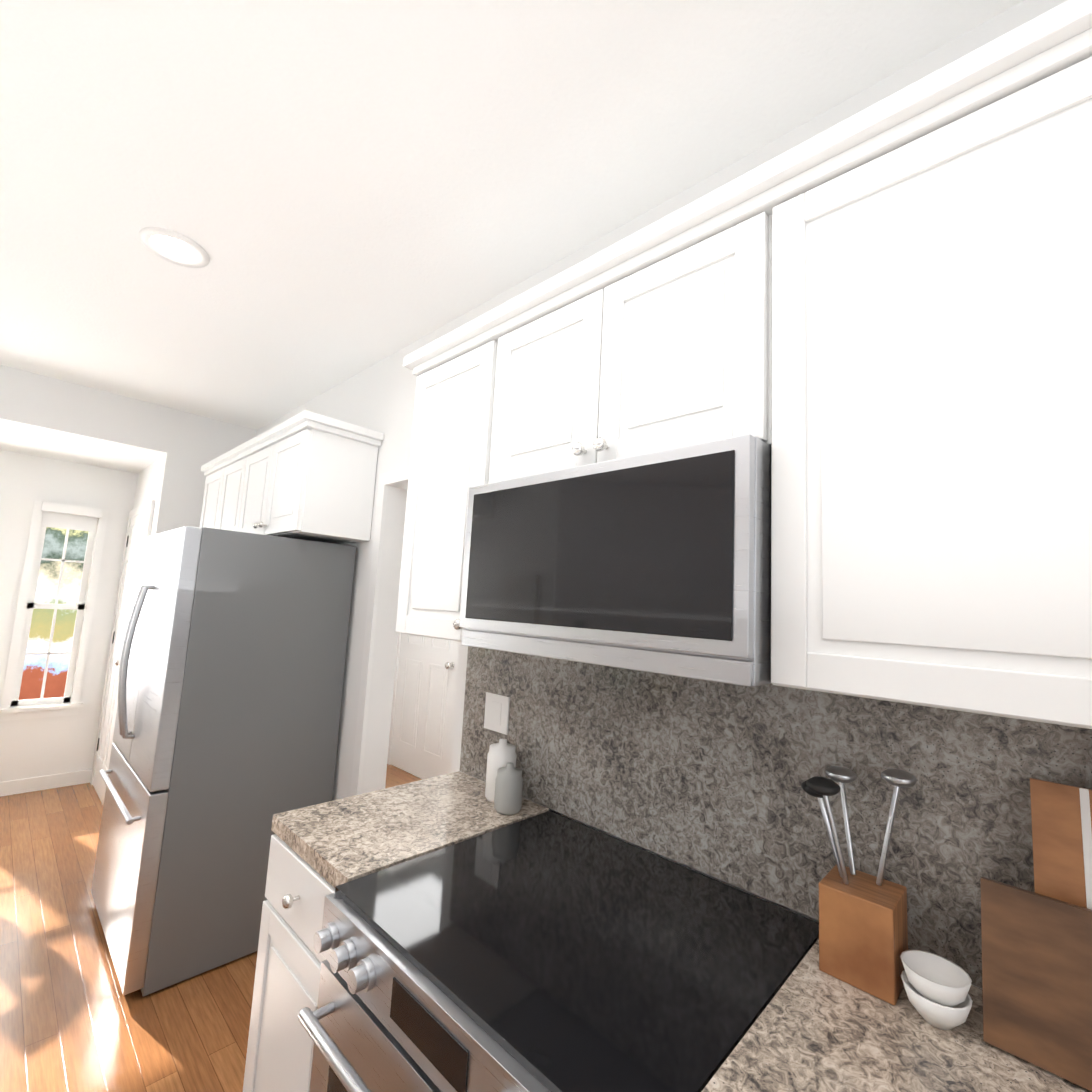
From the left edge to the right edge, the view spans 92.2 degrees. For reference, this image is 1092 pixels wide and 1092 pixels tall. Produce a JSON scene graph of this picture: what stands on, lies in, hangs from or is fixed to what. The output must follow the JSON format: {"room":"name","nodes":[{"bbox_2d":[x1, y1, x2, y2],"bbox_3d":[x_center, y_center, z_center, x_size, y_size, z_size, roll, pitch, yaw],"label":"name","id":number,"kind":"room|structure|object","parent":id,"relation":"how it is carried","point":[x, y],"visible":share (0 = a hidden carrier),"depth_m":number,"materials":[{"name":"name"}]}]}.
{"room":"kitchen","nodes":[
{"label":"kitchen","id":0,"kind":"room"},
{"bbox_2d":[0,365,251,804],"bbox_3d":[-3.792,0.304,3.081,1.170,2.720,3.210,-3,-9,44],"label":"wall","id":1,"kind":"structure","parent":0,"point":[132,465],"depth_m":3.76,"materials":[{"name":"white paint"}]},
{"bbox_2d":[0,501,108,720],"bbox_3d":[-3.653,0.471,3.921,0.180,1.565,0.460,-3,-9,44],"label":"nook window","id":2,"kind":"structure","parent":1,"relation":"in","point":[57,515],"depth_m":3.92,"materials":[{"name":"white wood"}]},
{"bbox_2d":[0,764,422,1091],"bbox_3d":[-0.974,1.566,0.617,11.600,0.050,9.800,-3,-9,44],"label":"floor","id":3,"kind":"structure","parent":0,"point":[73,1018],"depth_m":1.95,"materials":[{"name":"brown wood"}]},
{"bbox_2d":[91,526,355,995],"bbox_3d":[-1.583,0.838,2.525,0.910,1.745,0.790,-3,-9,44],"label":"fridge","id":4,"kind":"object","parent":3,"relation":"on","point":[230,689],"visible":1,"depth_m":2.18,"materials":[{"name":"grey metal"}]},
{"bbox_2d":[243,834,334,1091],"bbox_3d":[-0.376,1.223,1.427,0.428,0.880,0.652,-3,-9,44],"label":"base cabinet","id":5,"kind":"object","parent":3,"relation":"on","point":[279,1055],"visible":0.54,"depth_m":1.20,"materials":[{"name":"white wood"}]},
{"bbox_2d":[271,646,1091,1091],"bbox_3d":[-0.197,0.493,0.334,2.263,0.704,2.148,-3,-9,44],"label":"countertop","id":6,"kind":"structure","parent":5,"relation":"on","point":[705,776],"depth_m":1.08,"materials":[{"name":"stone"}]},
{"bbox_2d":[485,739,522,814],"bbox_3d":[-0.121,0.678,1.569,0.165,0.176,0.125,-3,-9,44],"label":"bottles","id":7,"kind":"object","parent":6,"relation":"on","point":[504,786],"visible":1,"depth_m":1.51,"materials":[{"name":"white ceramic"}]},
{"bbox_2d":[801,766,916,1004],"bbox_3d":[0.545,0.560,0.925,0.171,0.334,0.161,-3,-9,44],"label":"knife block","id":8,"kind":"object","parent":6,"relation":"on","point":[863,936],"visible":0.98,"depth_m":0.88,"materials":[{"name":"brown wood"}]},
{"bbox_2d":[900,949,972,1029],"bbox_3d":[0.591,0.679,0.796,0.087,0.073,0.088,-3,-9,44],"label":"bowls","id":9,"kind":"object","parent":6,"relation":"on","point":[937,987],"visible":0.98,"depth_m":0.78,"materials":[{"name":"white ceramic"}]},
{"bbox_2d":[980,778,1091,1090],"bbox_3d":[0.825,0.488,0.698,0.380,0.453,0.146,-3,-9,44],"label":"cutting boards","id":10,"kind":"object","parent":6,"relation":"on","point":[1037,973],"visible":1,"depth_m":0.75,"materials":[{"name":"brown wood"}]},
{"bbox_2d":[298,811,818,1091],"bbox_3d":[0.008,1.162,0.976,0.744,0.897,0.721,-3,-9,44],"label":"range","id":11,"kind":"object","parent":3,"relation":"on","point":[549,951],"visible":0.98,"depth_m":0.91,"materials":[{"name":"black glass"}]},
{"bbox_2d":[0,0,1023,429],"bbox_3d":[-0.228,-1.868,-0.354,8.900,1.180,8.620,-3,-9,44],"label":"ceiling","id":12,"kind":"structure","parent":0,"point":[340,190],"depth_m":1.43,"materials":[{"name":"white paint"}]},
{"bbox_2d":[138,227,209,267],"bbox_3d":[-1.334,-1.069,1.890,0.210,0.008,0.210,-3,-9,44],"label":"recessed light","id":13,"kind":"object","parent":12,"relation":"in","point":[174,247],"visible":1,"depth_m":1.88,"materials":[{"name":"white plastic"}]},
{"bbox_2d":[252,0,1066,988],"bbox_3d":[-0.788,0.396,2.493,6.320,2.720,0.138,-3,-9,44],"label":"wall","id":14,"kind":"structure","parent":0,"point":[403,695],"depth_m":2.48,"materials":[{"name":"white paint"}]},
{"bbox_2d":[200,450,239,530],"bbox_3d":[-1.831,-0.242,3.281,0.878,0.495,0.347,-3,-9,44],"label":"upper cabinet","id":15,"kind":"object","parent":14,"relation":"attached to","point":[220,483],"depth_m":3.19,"materials":[{"name":"white wood"}]},
{"bbox_2d":[232,418,383,543],"bbox_3d":[-1.279,-0.273,2.756,0.877,0.495,0.347,-3,-9,44],"label":"upper cabinet","id":16,"kind":"object","parent":14,"relation":"attached to","point":[306,475],"depth_m":2.48,"materials":[{"name":"white wood"}]},
{"bbox_2d":[396,312,511,641],"bbox_3d":[-0.165,-0.148,1.664,0.467,0.875,0.347,-3,-9,44],"label":"upper cabinet","id":17,"kind":"object","parent":14,"relation":"attached to","point":[457,444],"depth_m":1.55,"materials":[{"name":"white wood"}]},
{"bbox_2d":[500,180,771,480],"bbox_3d":[0.240,-0.375,1.311,0.745,0.463,0.347,-3,-9,44],"label":"upper cabinet","id":18,"kind":"object","parent":14,"relation":"attached to","point":[666,344],"depth_m":1.09,"materials":[{"name":"white wood"}]},
{"bbox_2d":[459,434,771,686],"bbox_3d":[0.196,0.056,1.239,0.744,0.409,0.411,-3,-9,44],"label":"microwave","id":19,"kind":"object","parent":18,"relation":"attached to","point":[658,562],"visible":0.92,"depth_m":0.98,"materials":[{"name":"silver metal"}]},
{"bbox_2d":[769,16,1091,728],"bbox_3d":[0.661,-0.195,0.877,0.566,0.875,0.347,-3,-9,44],"label":"upper cabinet","id":20,"kind":"object","parent":14,"relation":"attached to","point":[872,326],"depth_m":0.74,"materials":[{"name":"white wood"}]},
{"label":"outside","id":21,"kind":"structure","parent":0,"visible":0},
{"bbox_2d":[19,527,88,699],"bbox_3d":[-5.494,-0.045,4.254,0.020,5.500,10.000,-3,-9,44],"label":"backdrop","id":22,"kind":"structure","parent":21,"point":[40,632],"depth_m":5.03,"materials":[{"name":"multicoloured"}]}
]}

